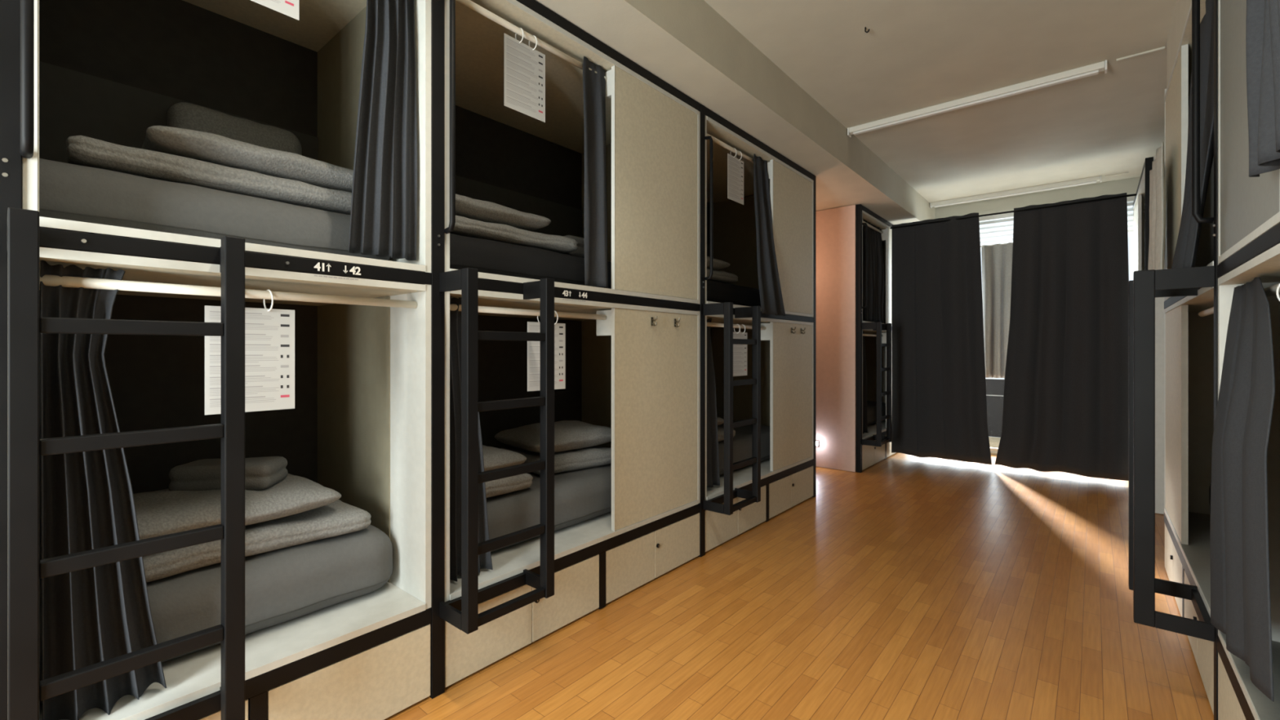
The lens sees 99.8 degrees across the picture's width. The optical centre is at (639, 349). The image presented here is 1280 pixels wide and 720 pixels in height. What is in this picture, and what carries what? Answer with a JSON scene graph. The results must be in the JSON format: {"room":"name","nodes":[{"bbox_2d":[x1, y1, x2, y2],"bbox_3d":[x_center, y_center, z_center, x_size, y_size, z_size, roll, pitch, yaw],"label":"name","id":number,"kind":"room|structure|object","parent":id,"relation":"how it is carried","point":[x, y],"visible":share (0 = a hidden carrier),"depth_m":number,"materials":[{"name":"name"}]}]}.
{"room":"dormitory","nodes":[
{"label":"dormitory","id":0,"kind":"room"},
{"bbox_2d":[384,452,1213,719],"bbox_3d":[1.594,1.410,3.168,4.680,0.060,9.900,0,0,40],"label":"floor","id":1,"kind":"structure","parent":0,"point":[908,587],"depth_m":2.73,"materials":[{"name":"brown wood"}]},
{"bbox_2d":[0,0,431,719],"bbox_3d":[-1.786,-0.130,1.696,1.323,3.020,1.903,0,0,40],"label":"bunk bed","id":2,"kind":"object","parent":1,"relation":"on","point":[358,427],"visible":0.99,"depth_m":2.09,"materials":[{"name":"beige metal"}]},
{"bbox_2d":[39,260,166,719],"bbox_3d":[-1.469,0.382,1.482,0.093,1.226,0.246,0,0,40],"label":"curtain","id":3,"kind":"object","parent":2,"relation":"hanging from","point":[91,615],"visible":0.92,"depth_m":1.46,"materials":[{"name":"grey fabric"}]},
{"bbox_2d":[39,158,391,260],"bbox_3d":[-1.903,-0.443,1.830,0.907,0.221,1.783,0,0,40],"label":"mattress","id":4,"kind":"object","parent":2,"relation":"on","point":[67,191],"visible":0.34,"depth_m":1.69,"materials":[{"name":"grey fabric"}]},
{"bbox_2d":[65,135,351,214],"bbox_3d":[-1.541,-0.595,2.084,0.574,0.095,0.964,0,0,40],"label":"duvet","id":5,"kind":"object","parent":4,"relation":"on","point":[82,150],"visible":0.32,"depth_m":1.78,"materials":[{"name":"fabric"}]},
{"bbox_2d":[141,125,353,192],"bbox_3d":[-1.477,-0.695,2.131,0.530,0.125,0.770,0,0,40],"label":"pillow","id":6,"kind":"object","parent":5,"relation":"on","point":[211,148],"visible":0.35,"depth_m":1.88,"materials":[{"name":"fabric"}]},
{"bbox_2d":[166,102,302,155],"bbox_3d":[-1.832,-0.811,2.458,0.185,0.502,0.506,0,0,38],"label":"folded towel","id":7,"kind":"object","parent":6,"relation":"on","point":[184,115],"visible":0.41,"depth_m":2.37,"materials":[{"name":"fabric"}]},
{"bbox_2d":[39,524,392,703],"bbox_3d":[-1.903,0.859,1.832,0.907,0.269,1.783,0,0,40],"label":"mattress","id":8,"kind":"object","parent":2,"relation":"on","point":[286,584],"visible":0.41,"depth_m":1.91,"materials":[{"name":"grey fabric"}]},
{"bbox_2d":[142,499,371,582],"bbox_3d":[-1.569,0.677,2.062,0.589,0.110,0.827,0,0,40],"label":"duvet","id":9,"kind":"object","parent":8,"relation":"on","point":[338,517],"visible":0.34,"depth_m":1.95,"materials":[{"name":"fabric"}]},
{"bbox_2d":[133,473,341,539],"bbox_3d":[-1.593,0.570,1.992,0.555,0.131,0.725,0,0,37],"label":"pillow","id":10,"kind":"object","parent":9,"relation":"on","point":[164,512],"visible":0.44,"depth_m":1.88,"materials":[{"name":"fabric"}]},
{"bbox_2d":[168,456,288,490],"bbox_3d":[-1.561,0.473,2.059,0.331,0.103,0.201,0,0,-12],"label":"folded towel","id":11,"kind":"object","parent":10,"relation":"on","point":[260,473],"visible":0.86,"depth_m":1.99,"materials":[{"name":"grey fabric"}]},
{"bbox_2d":[204,289,294,414],"bbox_3d":[-1.254,0.000,1.741,0.046,0.398,0.243,0,0,40],"label":"notice sheet","id":12,"kind":"object","parent":2,"relation":"hanging from","point":[269,333],"visible":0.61,"depth_m":1.76,"materials":[{"name":"white paper"}]},
{"bbox_2d":[250,0,298,20],"bbox_3d":[-1.245,-1.327,1.751,0.046,0.398,0.243,0,0,40],"label":"notice sheet","id":13,"kind":"object","parent":2,"relation":"hanging from","point":[290,8],"visible":1,"depth_m":1.81,"materials":[{"name":"grey paper"}]},
{"bbox_2d":[348,0,417,260],"bbox_3d":[-0.982,-0.954,2.045,0.079,1.199,0.263,0,0,40],"label":"curtain","id":14,"kind":"object","parent":2,"relation":"hanging from","point":[384,215],"visible":1,"depth_m":2.06,"materials":[{"name":"grey fabric"}]},
{"bbox_2d":[429,0,700,698],"bbox_3d":[-0.560,-0.130,3.153,1.323,3.020,1.903,0,0,40],"label":"bunk bed","id":15,"kind":"object","parent":1,"relation":"on","point":[633,347],"visible":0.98,"depth_m":3.05,"materials":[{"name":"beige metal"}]},
{"bbox_2d":[449,296,493,581],"bbox_3d":[-0.753,0.376,2.334,0.084,1.208,0.230,0,0,40],"label":"curtain","id":16,"kind":"object","parent":15,"relation":"hanging from","point":[485,562],"visible":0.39,"depth_m":2.30,"materials":[{"name":"grey fabric"}]},
{"bbox_2d":[504,27,545,122],"bbox_3d":[-0.548,-1.327,2.579,0.046,0.398,0.243,0,0,40],"label":"notice sheet","id":17,"kind":"object","parent":15,"relation":"hanging from","point":[524,65],"visible":0.98,"depth_m":2.57,"materials":[{"name":"grey paper"}]},
{"bbox_2d":[449,233,611,288],"bbox_3d":[-0.677,-0.442,3.288,0.907,0.221,1.785,0,0,40],"label":"mattress","id":18,"kind":"object","parent":15,"relation":"on","point":[488,256],"visible":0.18,"depth_m":2.67,"materials":[{"name":"grey fabric"}]},
{"bbox_2d":[449,215,577,253],"bbox_3d":[-0.816,-0.594,2.908,0.560,0.090,0.832,0,0,40],"label":"duvet","id":19,"kind":"object","parent":18,"relation":"on","point":[464,226],"visible":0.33,"depth_m":2.72,"materials":[{"name":"fabric"}]},
{"bbox_2d":[455,194,551,231],"bbox_3d":[-0.882,-0.692,2.834,0.531,0.119,0.667,0,0,40],"label":"pillow","id":20,"kind":"object","parent":19,"relation":"on","point":[465,206],"visible":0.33,"depth_m":2.67,"materials":[{"name":"fabric"}]},
{"bbox_2d":[561,235,584,257],"bbox_3d":[-0.417,-0.615,3.357,0.304,0.135,0.342,0,0,40],"label":"folded towel","id":21,"kind":"object","parent":18,"relation":"on","point":[580,252],"visible":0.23,"depth_m":3.19,"materials":[{"name":"grey fabric"}]},
{"bbox_2d":[527,310,565,391],"bbox_3d":[-0.463,0.000,2.680,0.046,0.398,0.243,0,0,40],"label":"notice sheet","id":22,"kind":"object","parent":15,"relation":"hanging from","point":[533,347],"visible":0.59,"depth_m":2.65,"materials":[{"name":"grey paper"}]},
{"bbox_2d":[486,463,611,551],"bbox_3d":[-0.678,0.860,3.288,0.908,0.268,1.786,0,0,40],"label":"mattress","id":23,"kind":"object","parent":15,"relation":"on","point":[582,495],"visible":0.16,"depth_m":2.93,"materials":[{"name":"grey fabric"}]},
{"bbox_2d":[484,473,533,497],"bbox_3d":[-0.948,0.677,2.757,0.548,0.105,0.608,0,0,40],"label":"duvet","id":24,"kind":"object","parent":23,"relation":"on","point":[521,482],"visible":0.17,"depth_m":2.69,"materials":[{"name":"fabric"}]},
{"bbox_2d":[482,444,526,471],"bbox_3d":[-0.963,0.574,2.769,0.511,0.123,0.593,0,0,40],"label":"pillow","id":25,"kind":"object","parent":24,"relation":"on","point":[494,458],"visible":0.27,"depth_m":2.75,"materials":[{"name":"fabric"}]},
{"bbox_2d":[500,445,611,475],"bbox_3d":[-0.523,0.673,3.446,0.611,0.114,0.569,0,0,-42],"label":"duvet","id":26,"kind":"object","parent":23,"relation":"on","point":[596,455],"visible":0.42,"depth_m":3.26,"materials":[{"name":"fabric"}]},
{"bbox_2d":[494,420,611,453],"bbox_3d":[-0.523,0.548,3.447,0.651,0.155,0.529,0,0,-44],"label":"pillow","id":27,"kind":"object","parent":26,"relation":"on","point":[569,435],"visible":0.75,"depth_m":3.29,"materials":[{"name":"fabric"}]},
{"bbox_2d":[582,56,608,288],"bbox_3d":[-0.235,-0.947,2.889,0.069,1.214,0.205,0,0,40],"label":"curtain","id":28,"kind":"object","parent":15,"relation":"hanging from","point":[595,219],"visible":1,"depth_m":2.90,"materials":[{"name":"grey fabric"}]},
{"bbox_2d":[697,103,816,556],"bbox_3d":[0.681,-0.130,4.627,1.323,3.020,1.950,0,0,40],"label":"bunk bed","id":29,"kind":"object","parent":1,"relation":"on","point":[778,390],"visible":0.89,"depth_m":4.55,"materials":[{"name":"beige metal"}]},
{"bbox_2d":[706,318,719,488],"bbox_3d":[0.472,0.372,3.793,0.082,1.197,0.242,0,0,40],"label":"curtain","id":30,"kind":"object","parent":29,"relation":"hanging from","point":[713,457],"visible":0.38,"depth_m":3.81,"materials":[{"name":"grey fabric"}]},
{"bbox_2d":[706,280,760,306],"bbox_3d":[0.549,-0.442,4.744,0.908,0.222,1.789,0,0,40],"label":"mattress","id":31,"kind":"object","parent":29,"relation":"on","point":[717,291],"visible":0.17,"depth_m":4.28,"materials":[{"name":"grey fabric"}]},
{"bbox_2d":[706,268,737,283],"bbox_3d":[0.395,-0.594,4.350,0.533,0.095,0.690,0,0,40],"label":"duvet","id":32,"kind":"object","parent":31,"relation":"on","point":[717,276],"visible":0.19,"depth_m":4.29,"materials":[{"name":"fabric"}]},
{"bbox_2d":[706,256,729,270],"bbox_3d":[0.353,-0.692,4.301,0.517,0.118,0.612,0,0,40],"label":"pillow","id":33,"kind":"object","parent":32,"relation":"on","point":[717,264],"visible":0.2,"depth_m":4.26,"materials":[{"name":"fabric"}]},
{"bbox_2d":[727,147,743,204],"bbox_3d":[0.729,-1.327,4.097,0.046,0.398,0.243,0,0,40],"label":"notice sheet","id":34,"kind":"object","parent":29,"relation":"hanging from","point":[735,166],"visible":0.99,"depth_m":4.09,"materials":[{"name":"grey paper"}]},
{"bbox_2d":[733,324,746,376],"bbox_3d":[0.764,0.000,4.138,0.046,0.398,0.243,0,0,40],"label":"notice sheet","id":35,"kind":"object","parent":29,"relation":"hanging from","point":[740,351],"visible":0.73,"depth_m":4.14,"materials":[{"name":"grey paper"}]},
{"bbox_2d":[717,422,769,475],"bbox_3d":[0.549,0.860,4.745,0.906,0.269,1.785,0,0,40],"label":"mattress","id":36,"kind":"object","parent":29,"relation":"on","point":[742,440],"visible":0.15,"depth_m":4.52,"materials":[{"name":"grey fabric"}]},
{"bbox_2d":[717,426,735,441],"bbox_3d":[0.353,0.679,4.304,0.553,0.105,0.712,0,0,40],"label":"duvet","id":37,"kind":"object","parent":36,"relation":"on","point":[720,430],"visible":0.11,"depth_m":4.26,"materials":[{"name":"fabric"}]},
{"bbox_2d":[716,417,724,425],"bbox_3d":[0.312,0.572,4.283,0.516,0.129,0.589,0,0,40],"label":"pillow","id":38,"kind":"object","parent":37,"relation":"on","point":[720,420],"visible":0.08,"depth_m":4.29,"materials":[{"name":"fabric"}]},
{"bbox_2d":[753,154,785,315],"bbox_3d":[1.024,-0.919,4.306,0.160,1.279,0.402,0,0,40],"label":"curtain","id":39,"kind":"object","parent":29,"relation":"hanging from","point":[770,289],"visible":1,"depth_m":4.29,"materials":[{"name":"grey fabric"}]},
{"bbox_2d":[816,204,896,472],"bbox_3d":[2.734,-0.130,7.068,1.323,3.020,1.929,0,0,40],"label":"bunk bed","id":40,"kind":"object","parent":1,"relation":"on","point":[843,445],"visible":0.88,"depth_m":6.22,"materials":[{"name":"beige wood"}]},
{"bbox_2d":[862,331,867,433],"bbox_3d":[2.591,0.377,6.326,0.098,1.205,0.358,0,0,40],"label":"curtain","id":41,"kind":"object","parent":40,"relation":"hanging from","point":[864,366],"visible":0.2,"depth_m":6.37,"materials":[{"name":"grey fabric"}]},
{"bbox_2d":[862,219,884,322],"bbox_3d":[2.858,-0.952,6.640,0.092,1.204,0.742,0,0,40],"label":"curtain","id":42,"kind":"object","parent":40,"relation":"hanging from","point":[873,312],"visible":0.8,"depth_m":6.64,"materials":[{"name":"grey fabric"}]},
{"bbox_2d":[866,400,885,426],"bbox_3d":[2.626,0.860,7.212,0.909,0.268,1.788,0,0,40],"label":"mattress","id":43,"kind":"object","parent":40,"relation":"on","point":[871,406],"visible":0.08,"depth_m":7.08,"materials":[{"name":"grey fabric"}]},
{"bbox_2d":[889,193,1137,229],"bbox_3d":[4.110,-1.565,6.173,2.330,0.022,0.022,0,0,40],"label":"pole","id":44,"kind":"object","parent":40,"relation":"attached to","point":[1134,194],"visible":1,"depth_m":6.00,"materials":[{"name":"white metal"}]},
{"bbox_2d":[891,213,991,464],"bbox_3d":[3.643,-0.138,6.565,1.094,2.950,0.061,0,0,40],"label":"curtain","id":45,"kind":"object","parent":44,"relation":"hanging from","point":[939,406],"visible":1,"depth_m":6.57,"materials":[{"name":"fabric"}]},
{"bbox_2d":[995,192,1128,480],"bbox_3d":[4.544,-0.135,5.839,1.174,2.953,0.078,0,0,40],"label":"curtain","id":46,"kind":"object","parent":44,"relation":"hanging from","point":[1065,407],"visible":0.98,"depth_m":5.79,"materials":[{"name":"fabric"}]},
{"bbox_2d":[1133,154,1164,514],"bbox_3d":[5.346,-0.130,4.962,1.128,3.020,1.929,0,0,40],"label":"bunk bed","id":47,"kind":"object","parent":1,"relation":"on","point":[1141,202],"visible":0.19,"depth_m":4.54,"materials":[{"name":"beige wood"}]},
{"bbox_2d":[1128,0,1217,719],"bbox_3d":[3.040,-0.130,2.384,1.338,3.020,1.903,0,0,40],"label":"bunk bed","id":48,"kind":"object","parent":1,"relation":"on","point":[1190,295],"visible":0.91,"depth_m":2.47,"materials":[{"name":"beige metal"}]},
{"bbox_2d":[1147,142,1165,297],"bbox_3d":[3.050,-0.732,3.180,0.047,0.825,0.763,0,0,40],"label":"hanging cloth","id":49,"kind":"object","parent":48,"relation":"hanging from","point":[1157,175],"visible":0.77,"depth_m":3.03,"materials":[{"name":"grey fabric"}]},
{"bbox_2d":[1171,0,1213,268],"bbox_3d":[2.356,-0.887,2.301,0.124,1.155,0.762,0,0,40],"label":"curtain","id":50,"kind":"object","parent":48,"relation":"hanging from","point":[1188,240],"visible":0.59,"depth_m":2.21,"materials":[{"name":"grey fabric"}]},
{"bbox_2d":[1208,485,1210,506],"bbox_3d":[3.199,0.860,2.288,0.906,0.269,1.784,0,0,40],"label":"mattress","id":51,"kind":"object","parent":48,"relation":"on","point":[1210,486],"visible":0.02,"depth_m":3.16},
{"bbox_2d":[1217,0,1279,719],"bbox_3d":[1.895,-0.130,0.860,1.128,3.020,1.903,0,0,40],"label":"bunk bed","id":52,"kind":"object","parent":1,"relation":"on","point":[1249,207],"visible":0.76,"depth_m":1.75,"materials":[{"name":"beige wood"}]},
{"bbox_2d":[1209,277,1275,702],"bbox_3d":[1.814,0.379,1.616,0.078,1.203,0.846,0,0,41],"label":"curtain","id":53,"kind":"object","parent":52,"relation":"hanging from","point":[1241,607],"visible":1,"depth_m":1.60,"materials":[{"name":"grey fabric"}]},
{"bbox_2d":[1245,0,1279,177],"bbox_3d":[1.341,-0.989,1.112,0.064,1.137,0.540,0,0,40],"label":"curtain","id":54,"kind":"object","parent":52,"relation":"hanging from","point":[1263,16],"visible":1,"depth_m":1.22,"materials":[{"name":"grey fabric"}]},
{"bbox_2d":[1275,283,1279,301],"bbox_3d":[1.802,0.000,1.489,0.046,0.398,0.243,0,0,40],"label":"notice sheet","id":55,"kind":"object","parent":52,"relation":"hanging from","point":[1278,286],"visible":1,"depth_m":1.52,"materials":[{"name":"grey paper"}]},
{"bbox_2d":[703,0,1176,208],"bbox_3d":[1.594,-2.040,3.168,4.980,0.120,10.140,0,0,40],"label":"ceiling","id":56,"kind":"structure","parent":0,"point":[914,55],"depth_m":3.86,"materials":[{"name":"beige paint"}]},
{"bbox_2d":[847,60,1106,137],"bbox_3d":[2.541,-1.948,4.266,1.749,0.064,0.068,0,0,40],"label":"ceiling lamp","id":57,"kind":"object","parent":56,"relation":"attached to","point":[1094,68],"visible":1,"depth_m":4.14,"materials":[{"name":"white plastic"}]},
{"bbox_2d":[929,175,1101,208],"bbox_3d":[4.588,-1.948,6.699,1.749,0.064,0.068,0,0,40],"label":"ceiling lamp","id":58,"kind":"object","parent":56,"relation":"attached to","point":[1091,180],"visible":1,"depth_m":6.62,"materials":[{"name":"white plastic"}]},
{"bbox_2d":[1104,171,1128,177],"bbox_3d":[5.355,-1.974,6.053,0.200,0.012,0.015,0,0,40],"label":"duct","id":59,"kind":"object","parent":56,"relation":"attached to","point":[1128,171],"visible":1,"depth_m":6.04,"materials":[{"name":"beige metal"}]},
{"bbox_2d":[1115,46,1164,61],"bbox_3d":[3.336,-1.974,3.593,0.238,0.012,0.015,0,0,40],"label":"duct","id":60,"kind":"object","parent":56,"relation":"attached to","point":[1162,47],"visible":1,"depth_m":3.59,"materials":[{"name":"beige metal"}]},
{"bbox_2d":[1166,0,1191,88],"bbox_3d":[1.782,-1.812,0.657,1.160,0.335,6.300,0,0,40],"label":"trim","id":61,"kind":"structure","parent":56,"relation":"attached to","point":[1181,9],"depth_m":3.07,"materials":[{"name":"beige paint"}]},
{"bbox_2d":[988,436,1000,448],"bbox_3d":[5.412,1.440,7.751,5.500,0.080,1.770,0,0,40],"label":"floor","id":62,"kind":"structure","parent":0,"point":[994,442],"depth_m":8.19,"materials":[{"name":"tile"}]},
{"bbox_2d":[985,378,1004,437],"bbox_3d":[5.971,0.935,8.493,5.000,0.930,0.075,0,0,40],"label":"parapet","id":63,"kind":"object","parent":62,"relation":"on","point":[994,387],"visible":0.02,"depth_m":8.68,"materials":[{"name":"black paint"}]},
{"bbox_2d":[935,177,1140,455],"bbox_3d":[4.820,-0.270,7.001,4.680,3.420,0.120,0,0,40],"label":"wall","id":64,"kind":"structure","parent":0,"point":[1129,186],"depth_m":6.75,"materials":[{"name":"beige paint"}]},
{"bbox_2d":[535,0,935,224],"bbox_3d":[0.367,-1.812,4.200,1.473,0.335,9.900,0,0,40],"label":"beam","id":65,"kind":"structure","parent":64,"relation":"attached to","point":[687,45],"depth_m":3.54,"materials":[{"name":"beige paint"}]},
{"bbox_2d":[979,201,1133,453],"bbox_3d":[4.785,-0.205,7.030,2.970,3.110,0.060,0,0,40],"label":"window","id":66,"kind":"structure","parent":64,"relation":"in","point":[992,449],"depth_m":7.09,"materials":[{"name":"white paint"}]},
{"bbox_2d":[978,212,1013,245],"bbox_3d":[4.626,-1.561,6.994,0.373,0.379,0.050,0,0,40],"label":"blind","id":67,"kind":"object","parent":66,"relation":"attached to","point":[996,217],"depth_m":6.99,"materials":[{"name":"white plastic"}]},
{"bbox_2d":[1126,195,1134,232],"bbox_3d":[5.613,-1.548,6.164,0.062,0.403,0.050,0,0,40],"label":"blind","id":68,"kind":"object","parent":66,"relation":"attached to","point":[1129,198],"depth_m":6.16,"materials":[{"name":"white plastic"}]},
{"bbox_2d":[980,229,1133,247],"bbox_3d":[4.698,-1.355,6.934,3.100,0.016,0.137,0,0,40],"label":"pole","id":69,"kind":"object","parent":64,"relation":"attached to","point":[1132,229],"visible":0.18,"depth_m":6.89,"materials":[{"name":"white metal"}]},
{"bbox_2d":[981,242,1013,377],"bbox_3d":[4.650,-0.506,6.894,0.481,1.732,0.080,0,0,40],"label":"sheer curtain","id":70,"kind":"object","parent":69,"relation":"hanging from","point":[997,260],"visible":0.65,"depth_m":6.93,"materials":[{"name":"grey fabric"}]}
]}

